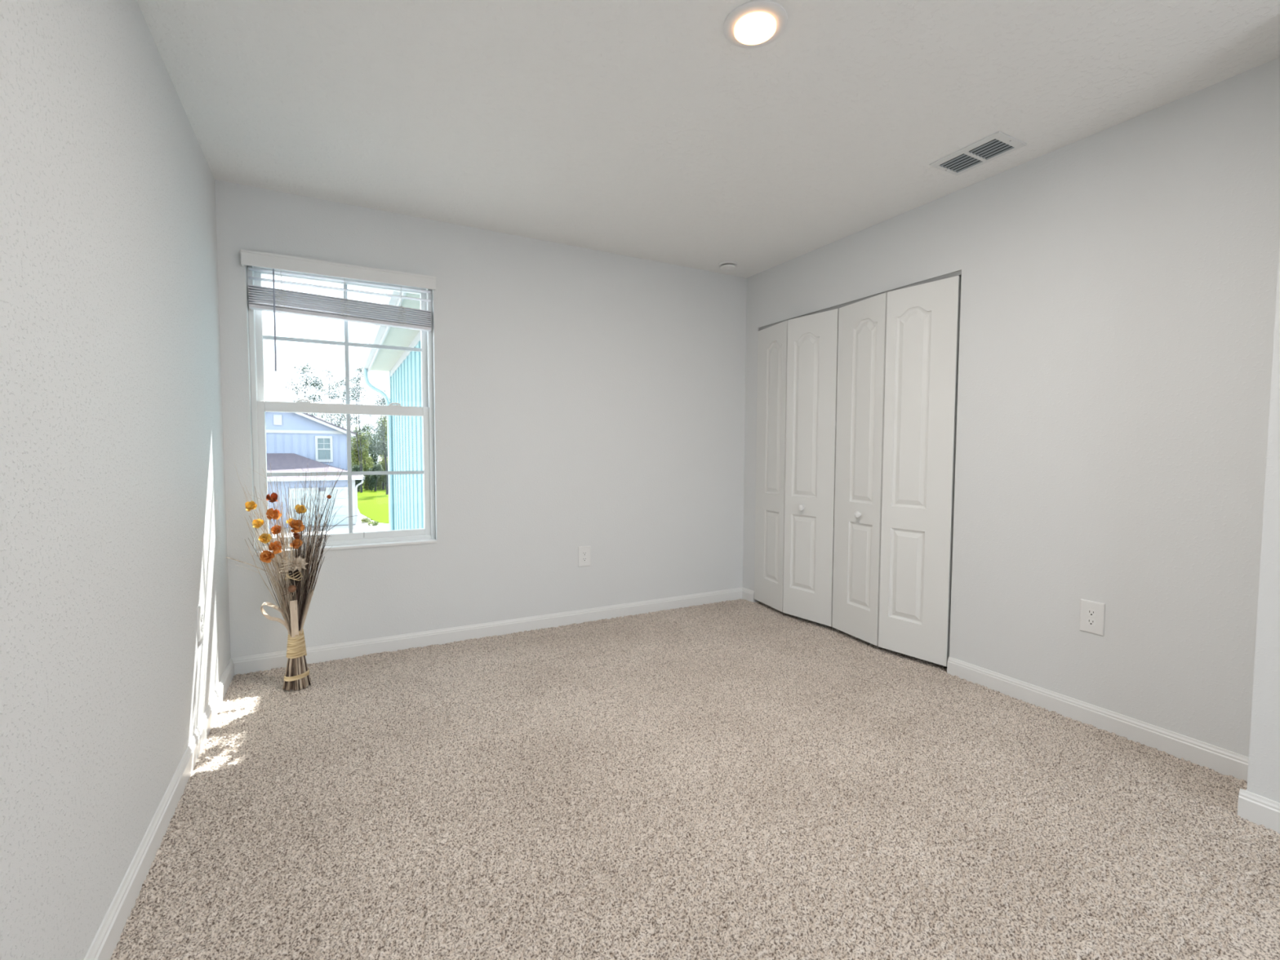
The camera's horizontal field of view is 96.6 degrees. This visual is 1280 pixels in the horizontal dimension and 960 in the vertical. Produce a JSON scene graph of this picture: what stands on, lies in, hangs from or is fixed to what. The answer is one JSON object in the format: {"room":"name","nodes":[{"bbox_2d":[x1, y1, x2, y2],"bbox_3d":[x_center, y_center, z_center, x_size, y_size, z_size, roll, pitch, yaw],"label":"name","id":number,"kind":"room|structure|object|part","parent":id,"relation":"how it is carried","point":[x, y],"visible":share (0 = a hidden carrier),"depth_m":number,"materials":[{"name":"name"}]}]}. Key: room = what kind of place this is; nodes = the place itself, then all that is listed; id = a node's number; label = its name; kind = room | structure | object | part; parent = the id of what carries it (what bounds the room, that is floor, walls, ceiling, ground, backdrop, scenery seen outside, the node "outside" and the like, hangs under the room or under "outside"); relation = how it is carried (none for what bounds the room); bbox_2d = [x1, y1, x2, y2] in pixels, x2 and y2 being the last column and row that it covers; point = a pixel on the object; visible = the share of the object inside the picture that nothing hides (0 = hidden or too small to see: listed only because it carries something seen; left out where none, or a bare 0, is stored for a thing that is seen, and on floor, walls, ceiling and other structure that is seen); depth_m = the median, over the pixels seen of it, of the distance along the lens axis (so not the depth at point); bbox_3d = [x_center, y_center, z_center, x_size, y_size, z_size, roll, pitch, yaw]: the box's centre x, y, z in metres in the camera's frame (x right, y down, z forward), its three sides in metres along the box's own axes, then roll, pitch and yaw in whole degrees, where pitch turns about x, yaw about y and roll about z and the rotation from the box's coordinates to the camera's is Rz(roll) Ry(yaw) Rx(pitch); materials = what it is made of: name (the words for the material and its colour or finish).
{"room":"empty bedroom","nodes":[
{"label":"empty bedroom","id":0,"kind":"room"},
{"bbox_2d":[0,0,231,959],"bbox_3d":[-0.749,0.040,0.233,0.150,2.760,6.139,-1,3,-28],"label":"wall","id":1,"kind":"structure","parent":0,"point":[113,532],"depth_m":1.29,"materials":[{"name":"white paint"}]},
{"bbox_2d":[84,657,234,959],"bbox_3d":[-0.681,1.087,0.326,0.014,0.100,5.839,-1,3,-28],"label":"baseboard","id":2,"kind":"structure","parent":1,"relation":"attached to","point":[108,935],"depth_m":1.58,"materials":[{"name":"white paint"}]},
{"bbox_2d":[196,602,204,641],"bbox_3d":[-1.731,0.558,2.251,0.009,0.134,0.086,-1,3,-28],"label":"wall outlet","id":3,"kind":"object","parent":1,"relation":"attached to","point":[200,617],"visible":1,"depth_m":2.23,"materials":[{"name":"white plastic"}]},
{"bbox_2d":[214,179,746,657],"bbox_3d":[-0.297,-0.144,3.872,4.100,2.760,0.150,-1,3,-28],"label":"wall","id":4,"kind":"structure","parent":0,"point":[583,397],"depth_m":3.56,"materials":[{"name":"white paint"}]},
{"bbox_2d":[246,265,436,555],"bbox_3d":[-1.608,-0.382,3.147,0.889,1.511,0.156,-1,3,-28],"label":"window","id":5,"kind":"structure","parent":4,"relation":"in","point":[351,540],"depth_m":3.17,"materials":[{"name":"white plastic"}]},
{"bbox_2d":[240,248,435,371],"bbox_3d":[-1.578,-0.851,3.064,0.911,0.579,0.108,-1,3,-28],"label":"window blind","id":6,"kind":"object","parent":5,"relation":"attached to","point":[273,300],"visible":1,"depth_m":3.03,"materials":[{"name":"white plastic"}]},
{"bbox_3d":[-1.831,-0.978,2.911,0.046,0.220,0.016,-1,3,-28],"label":"ladder cord","id":7,"kind":"part","parent":6,"relation":"part of","materials":[{"name":"white fabric"}]},
{"bbox_3d":[-1.589,-0.872,3.086,0.869,0.044,0.048,-1,3,-28],"label":"rail","id":8,"kind":"part","parent":6,"relation":"part of","materials":[{"name":"white plastic"}]},
{"bbox_3d":[-1.577,-0.980,3.049,0.048,0.229,0.016,-1,3,-28],"label":"ladder cord","id":9,"kind":"part","parent":6,"relation":"part of","materials":[{"name":"white fabric"}]},
{"bbox_3d":[-1.329,-0.981,3.182,0.047,0.237,0.016,-1,3,-28],"label":"ladder cord","id":10,"kind":"part","parent":6,"relation":"part of","materials":[{"name":"white fabric"}]},
{"bbox_3d":[-1.631,-0.742,3.175,0.845,0.739,0.032,-1,3,-28],"label":"sash","id":11,"kind":"part","parent":5,"relation":"part of","materials":[{"name":"white plastic"}]},
{"bbox_2d":[262,284,421,404],"bbox_3d":[-1.631,-0.751,3.174,0.789,0.665,0.008,-1,3,-28],"label":"grille","id":12,"kind":"object","parent":5,"relation":"attached to","point":[346,344],"depth_m":3.17,"materials":[{"name":"white plastic"}]},
{"bbox_3d":[-1.617,-0.042,3.180,0.845,0.756,0.034,-1,3,-28],"label":"sash","id":13,"kind":"part","parent":5,"relation":"part of","materials":[{"name":"white plastic"}]},
{"bbox_2d":[266,413,423,533],"bbox_3d":[-1.617,-0.035,3.180,0.789,0.666,0.008,-1,3,-28],"label":"grille","id":14,"kind":"object","parent":5,"relation":"attached to","point":[349,473],"depth_m":3.18,"materials":[{"name":"white plastic"}]},
{"bbox_3d":[-1.590,0.366,3.147,0.887,0.016,0.068,-1,3,-28],"label":"sill","id":15,"kind":"part","parent":5,"relation":"part of","materials":[{"name":"white paint"}]},
{"bbox_2d":[231,586,742,675],"bbox_3d":[-0.634,0.917,3.654,3.256,0.100,0.014,-1,3,-28],"label":"baseboard","id":16,"kind":"structure","parent":4,"relation":"attached to","point":[265,661],"depth_m":3.45,"materials":[{"name":"white paint"}]},
{"bbox_2d":[577,545,590,566],"bbox_3d":[-0.368,0.505,3.779,0.086,0.134,0.009,-1,3,-28],"label":"wall outlet","id":17,"kind":"object","parent":4,"relation":"attached to","point":[584,552],"visible":1,"depth_m":3.77,"materials":[{"name":"white plastic"}]},
{"bbox_2d":[110,599,1279,959],"bbox_3d":[1.069,1.083,1.264,3.997,0.020,5.872,-1,3,-28],"label":"floor","id":18,"kind":"structure","parent":0,"point":[740,779],"depth_m":1.76,"materials":[{"name":"carpet"}]},
{"bbox_2d":[226,461,364,691],"bbox_3d":[-1.633,0.426,2.732,0.433,1.127,0.467,1,3,20],"label":"bouquet","id":19,"kind":"object","parent":18,"relation":"on","point":[294,609],"visible":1,"depth_m":2.68,"materials":[{"name":"brown plant"}]},
{"bbox_3d":[-1.719,0.115,2.523,0.046,0.048,0.039,-1,3,-28],"label":"flower","id":20,"kind":"part","parent":19,"relation":"part of","materials":[{"name":"yellow plant"}]},
{"bbox_3d":[-1.691,0.193,2.529,0.043,0.040,0.043,-1,3,-28],"label":"flower","id":21,"kind":"part","parent":19,"relation":"part of","materials":[{"name":"yellow plant"}]},
{"bbox_3d":[-1.669,0.258,2.530,0.039,0.044,0.048,1,3,24],"label":"flower","id":22,"kind":"part","parent":19,"relation":"part of","materials":[{"name":"yellow plant"}]},
{"bbox_3d":[-1.666,0.342,2.551,0.052,0.060,0.048,0,3,-9],"label":"flower","id":23,"kind":"part","parent":19,"relation":"part of","materials":[{"name":"orange plant"}]},
{"bbox_3d":[-1.682,0.425,2.629,0.149,0.600,0.092,-1,3,-28],"label":"flower stem","id":24,"kind":"part","parent":19,"relation":"part of","materials":[{"name":"plant"}]},
{"bbox_3d":[-1.659,0.079,2.573,0.047,0.046,0.045,-1,3,-28],"label":"flower","id":25,"kind":"part","parent":19,"relation":"part of","materials":[{"name":"red plant"}]},
{"bbox_3d":[-1.646,0.151,2.565,0.057,0.053,0.048,-2,4,-42],"label":"flower","id":26,"kind":"part","parent":19,"relation":"part of","materials":[{"name":"orange plant"}]},
{"bbox_3d":[-1.643,0.303,2.571,0.048,0.056,0.048,-1,3,-28],"label":"flower","id":27,"kind":"part","parent":19,"relation":"part of","materials":[{"name":"orange plant"}]},
{"bbox_3d":[-1.639,0.224,2.571,0.041,0.045,0.043,-1,3,-28],"label":"flower","id":28,"kind":"part","parent":19,"relation":"part of","materials":[{"name":"orange plant"}]},
{"bbox_3d":[-1.659,0.495,2.634,0.105,0.460,0.111,-1,3,-28],"label":"flower stem","id":29,"kind":"part","parent":19,"relation":"part of","materials":[{"name":"plant"}]},
{"bbox_3d":[-1.657,0.537,2.644,0.005,0.375,0.136,1,3,14],"label":"flower stem","id":30,"kind":"part","parent":19,"relation":"part of","materials":[{"name":"beige plant"}]},
{"bbox_2d":[288,568,299,585],"bbox_3d":[-1.597,0.451,2.636,0.048,0.074,0.047,-1,3,-28],"label":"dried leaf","id":31,"kind":"object","parent":19,"relation":"on","point":[295,576],"depth_m":2.62,"materials":[{"name":"brown plant"}]},
{"bbox_3d":[-1.573,0.292,2.611,0.046,0.047,0.040,2,3,26],"label":"flower","id":32,"kind":"part","parent":19,"relation":"part of","materials":[{"name":"orange plant"}]},
{"bbox_3d":[-1.570,0.255,2.611,0.030,0.033,0.034,-1,3,-28],"label":"flower","id":33,"kind":"part","parent":19,"relation":"part of","materials":[{"name":"red plant"}]},
{"bbox_3d":[-1.564,0.209,2.601,0.046,0.062,0.058,1,3,19],"label":"flower","id":34,"kind":"part","parent":19,"relation":"part of","materials":[{"name":"orange plant"}]},
{"bbox_3d":[-1.555,0.133,2.612,0.041,0.045,0.051,3,4,40],"label":"flower","id":35,"kind":"part","parent":19,"relation":"part of","materials":[{"name":"yellow plant"}]},
{"bbox_3d":[-1.495,0.457,2.771,0.291,0.563,0.015,-1,3,-24],"label":"grass stem","id":36,"kind":"part","parent":19,"relation":"part of","materials":[{"name":"brown plant"}]},
{"bbox_2d":[136,0,1279,278],"bbox_3d":[1.061,-1.431,1.131,4.250,0.140,6.139,-1,3,-28],"label":"ceiling","id":37,"kind":"structure","parent":0,"point":[633,128],"depth_m":2.10,"materials":[{"name":"white paint"}]},
{"bbox_2d":[718,261,737,271],"bbox_3d":[0.614,-1.487,3.986,0.132,0.044,0.132,-1,3,-28],"label":"smoke detector","id":38,"kind":"object","parent":37,"relation":"attached to","point":[726,266],"visible":1,"depth_m":3.95,"materials":[{"name":"white plastic"}]},
{"bbox_2d":[723,0,787,48],"bbox_3d":[0.353,-1.385,1.749,0.194,0.021,0.194,-1,3,-28],"label":"recessed light","id":39,"kind":"object","parent":37,"relation":"in","point":[755,24],"visible":1,"depth_m":1.73,"materials":[{"name":"white"}]},
{"bbox_2d":[929,131,1026,175],"bbox_3d":[1.477,-1.425,2.504,0.202,0.009,0.308,-1,3,-28],"label":"ceiling vent","id":40,"kind":"object","parent":37,"relation":"in","point":[993,146],"visible":1,"depth_m":2.49,"materials":[{"name":"white metal"}]},
{"bbox_2d":[742,57,1279,756],"bbox_3d":[1.537,-0.100,3.127,0.110,2.760,2.903,-1,3,-28],"label":"wall","id":41,"kind":"structure","parent":0,"point":[1118,282],"depth_m":2.30,"materials":[{"name":"white paint"}]},
{"bbox_2d":[742,587,754,602],"bbox_3d":[0.824,0.886,4.366,0.014,0.100,0.141,-1,3,-28],"label":"baseboard","id":42,"kind":"structure","parent":41,"relation":"attached to","point":[748,594],"depth_m":4.35,"materials":[{"name":"white paint"}]},
{"bbox_2d":[759,270,961,330],"bbox_3d":[1.254,-1.074,3.535,0.028,0.023,1.542,-1,3,-28],"label":"track","id":43,"kind":"object","parent":41,"relation":"attached to","point":[957,273],"visible":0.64,"depth_m":3.30,"materials":[{"name":"silver metal"}]},
{"bbox_2d":[754,308,839,626],"bbox_3d":[1.024,-0.081,3.901,0.108,1.992,0.763,-1,3,-28],"label":"door","id":44,"kind":"structure","parent":43,"relation":"hanging from","point":[797,357],"depth_m":3.81,"materials":[{"name":"white paint"}]},
{"bbox_3d":[0.939,-0.090,4.077,0.030,1.992,0.373,-1,3,-19],"label":"panel","id":45,"kind":"part","parent":44,"relation":"part of","materials":[{"name":"white paint"}]},
{"bbox_3d":[1.067,0.183,3.761,0.040,0.040,0.040,-1,3,-28],"label":"knob","id":46,"kind":"part","parent":44,"relation":"part of","materials":[{"name":"white plastic"}]},
{"bbox_3d":[1.116,-0.072,3.739,0.030,1.992,0.387,-2,4,-36],"label":"panel","id":47,"kind":"part","parent":44,"relation":"part of","materials":[{"name":"white paint"}]},
{"bbox_2d":[831,275,961,666],"bbox_3d":[1.390,-0.045,3.227,0.108,1.992,0.758,-1,3,-28],"label":"door","id":48,"kind":"structure","parent":43,"relation":"hanging from","point":[898,350],"depth_m":3.14,"materials":[{"name":"white paint"}]},
{"bbox_3d":[1.284,0.204,3.363,0.040,0.040,0.040,-1,3,-28],"label":"knob","id":49,"kind":"part","parent":48,"relation":"part of","materials":[{"name":"white plastic"}]},
{"bbox_3d":[1.304,-0.054,3.396,0.030,1.992,0.377,-1,3,-21],"label":"panel","id":50,"kind":"part","parent":48,"relation":"part of","materials":[{"name":"white paint"}]},
{"bbox_3d":[1.489,-0.036,3.064,0.030,1.992,0.377,-2,4,-37],"label":"panel","id":51,"kind":"part","parent":48,"relation":"part of","materials":[{"name":"white paint"}]},
{"bbox_2d":[1079,599,1105,635],"bbox_3d":[1.886,0.573,2.382,0.009,0.134,0.086,-1,3,-28],"label":"wall outlet","id":52,"kind":"object","parent":41,"relation":"attached to","point":[1091,613],"visible":1,"depth_m":2.38,"materials":[{"name":"white plastic"}]},
{"bbox_2d":[1086,617,1096,626],"bbox_3d":[1.883,0.592,2.381,0.002,0.028,0.034,-1,3,-28],"label":"receptacle","id":53,"kind":"object","parent":52,"relation":"attached to","point":[1090,621],"depth_m":2.38,"materials":[{"name":"grey plastic"}]},
{"bbox_2d":[1086,608,1096,616],"bbox_3d":[1.883,0.553,2.379,0.002,0.028,0.034,-1,3,-28],"label":"receptacle","id":54,"kind":"object","parent":52,"relation":"attached to","point":[1090,612],"depth_m":2.38,"materials":[{"name":"grey plastic"}]},
{"bbox_2d":[946,656,1279,833],"bbox_3d":[2.449,1.061,1.052,0.298,0.100,4.152,-1,3,-28],"label":"baseboard","id":55,"kind":"structure","parent":41,"relation":"attached to","point":[1222,761],"depth_m":2.24,"materials":[{"name":"white paint"}]},
{"bbox_2d":[1246,240,1279,802],"bbox_3d":[2.859,0.041,0.470,0.484,2.760,3.136,-1,3,-28],"label":"wall","id":56,"kind":"structure","parent":0,"point":[1264,762],"depth_m":1.73,"materials":[{"name":"white paint"}]},
{"label":"outside","id":57,"kind":"structure","parent":0,"visible":0},
{"bbox_2d":[268,508,389,537],"bbox_3d":[-34.871,0.263,74.409,130.000,0.280,156.591,-1,3,-28],"label":"ground","id":58,"kind":"structure","parent":57,"point":[358,526],"depth_m":29.43,"materials":[{"name":"concrete"}]},
{"bbox_2d":[283,360,333,422],"bbox_3d":[-25.886,-3.785,44.503,3.548,10.899,2.237,-1,3,-28],"label":"tree","id":59,"kind":"object","parent":58,"relation":"on","point":[303,370],"visible":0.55,"depth_m":44.41,"materials":[{"name":"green plant"}]},
{"bbox_2d":[265,411,364,528],"bbox_3d":[-22.877,-1.151,34.052,10.960,6.720,13.800,-1,3,-28],"label":"house","id":60,"kind":"structure","parent":58,"relation":"on","point":[295,442],"depth_m":32.20,"materials":[{"name":"blue"}]},
{"bbox_2d":[273,414,282,425],"bbox_3d":[-20.572,-3.412,32.410,0.400,0.580,0.060,-1,3,-28],"label":"gable vent","id":61,"kind":"object","parent":60,"relation":"attached to","point":[277,419],"depth_m":32.39,"materials":[{"name":"white plastic"}]},
{"bbox_3d":[-16.890,1.417,30.086,2.760,2.040,0.050,-1,3,-28],"label":"garage door trim","id":62,"kind":"part","parent":60,"relation":"part of","materials":[{"name":"grey"}]},
{"bbox_3d":[-18.586,-1.820,33.566,0.894,1.525,0.060,-1,3,-28],"label":"window trim","id":63,"kind":"part","parent":60,"relation":"part of","materials":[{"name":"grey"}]},
{"bbox_3d":[-18.600,-1.828,33.592,0.634,1.250,0.020,-1,3,-28],"label":"pane","id":64,"kind":"part","parent":60,"relation":"part of","materials":[{"name":"clear glass"}]},
{"bbox_2d":[318,367,356,450],"bbox_3d":[-26.152,-4.078,49.084,3.376,11.012,2.273,-1,3,-28],"label":"tree","id":65,"kind":"object","parent":58,"relation":"on","point":[343,416],"visible":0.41,"depth_m":48.89,"materials":[{"name":"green plant"}]},
{"bbox_2d":[360,517,372,523],"bbox_3d":[-15.225,2.235,31.709,0.607,0.354,0.475,-1,3,-28],"label":"plant","id":66,"kind":"object","parent":58,"relation":"on","point":[366,520],"visible":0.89,"depth_m":31.65,"materials":[{"name":"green plant"}]},
{"bbox_2d":[366,520,378,525],"bbox_3d":[-14.280,2.308,30.475,0.648,0.316,0.457,-1,3,-28],"label":"plant","id":67,"kind":"object","parent":58,"relation":"on","point":[373,523],"visible":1,"depth_m":30.43,"materials":[{"name":"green plant"}]},
{"bbox_2d":[357,485,389,524],"bbox_3d":[-34.593,-0.162,80.104,12.100,0.050,106.800,-1,3,-28],"label":"lawn","id":68,"kind":"structure","parent":58,"relation":"on","point":[373,504],"depth_m":41.87,"materials":[{"name":"green plant"}]},
{"bbox_2d":[351,464,366,491],"bbox_3d":[-27.224,-0.203,55.132,1.320,2.657,1.403,0,3,-4],"label":"shrub","id":69,"kind":"object","parent":68,"relation":"on","point":[356,468],"visible":0.29,"depth_m":54.94,"materials":[{"name":"green plant"}]},
{"bbox_2d":[342,366,377,492],"bbox_3d":[-26.401,-4.737,53.433,3.466,11.883,2.368,-1,3,-28],"label":"tree","id":70,"kind":"object","parent":68,"relation":"on","point":[357,379],"visible":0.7,"depth_m":53.40,"materials":[{"name":"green plant"}]},
{"bbox_2d":[351,422,374,467],"bbox_3d":[-29.291,-2.510,59.807,2.508,7.044,2.815,0,3,2],"label":"leafy tree","id":71,"kind":"object","parent":68,"relation":"on","point":[354,453],"visible":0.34,"depth_m":59.41,"materials":[{"name":"green plant"}]},
{"bbox_2d":[358,454,372,489],"bbox_3d":[-27.588,-0.631,57.322,1.580,3.789,1.276,-1,3,-28],"label":"leafy shrub","id":72,"kind":"object","parent":68,"relation":"on","point":[368,464],"visible":0.34,"depth_m":57.24,"materials":[{"name":"green plant"}]},
{"bbox_2d":[351,432,386,465],"bbox_3d":[-33.346,-2.768,70.939,4.974,6.834,4.125,-1,3,-28],"label":"leafy tree","id":73,"kind":"object","parent":68,"relation":"on","point":[375,457],"visible":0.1,"depth_m":70.40,"materials":[{"name":"green plant"}]},
{"bbox_2d":[366,463,383,490],"bbox_3d":[-25.970,-0.269,55.965,1.575,2.713,1.296,-1,3,-28],"label":"shrub","id":74,"kind":"object","parent":68,"relation":"on","point":[372,482],"visible":0.65,"depth_m":55.74,"materials":[{"name":"green plant"}]},
{"bbox_2d":[364,387,390,494],"bbox_3d":[-23.049,-3.515,51.566,2.204,9.659,3.545,3,4,41],"label":"tree","id":75,"kind":"object","parent":68,"relation":"on","point":[378,449],"visible":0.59,"depth_m":51.10,"materials":[{"name":"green plant"}]},
{"bbox_2d":[376,415,387,464],"bbox_3d":[-26.833,-3.164,61.293,2.716,8.020,2.293,-1,3,-28],"label":"leafy tree","id":76,"kind":"object","parent":68,"relation":"on","point":[383,420],"visible":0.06,"depth_m":60.61,"materials":[{"name":"green plant"}]},
{"bbox_2d":[377,456,387,489],"bbox_3d":[-26.180,-0.649,58.094,1.426,3.681,1.288,-1,3,-28],"label":"leafy shrub","id":77,"kind":"object","parent":68,"relation":"on","point":[380,485],"visible":0.41,"depth_m":57.97,"materials":[{"name":"green plant"}]},
{"bbox_2d":[383,463,388,486],"bbox_3d":[-24.503,-0.386,56.634,1.600,3.007,1.456,0,3,-5],"label":"shrub","id":78,"kind":"object","parent":68,"relation":"on","point":[385,478],"visible":0.12,"depth_m":56.19,"materials":[{"name":"green plant"}]},
{"bbox_2d":[362,290,424,530],"bbox_3d":[-1.099,-0.265,7.739,4.445,7.800,7.401,-1,3,-28],"label":"house wing","id":79,"kind":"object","parent":58,"relation":"on","point":[405,433],"visible":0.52,"depth_m":7.92,"materials":[{"name":"teal wood"}]}
]}

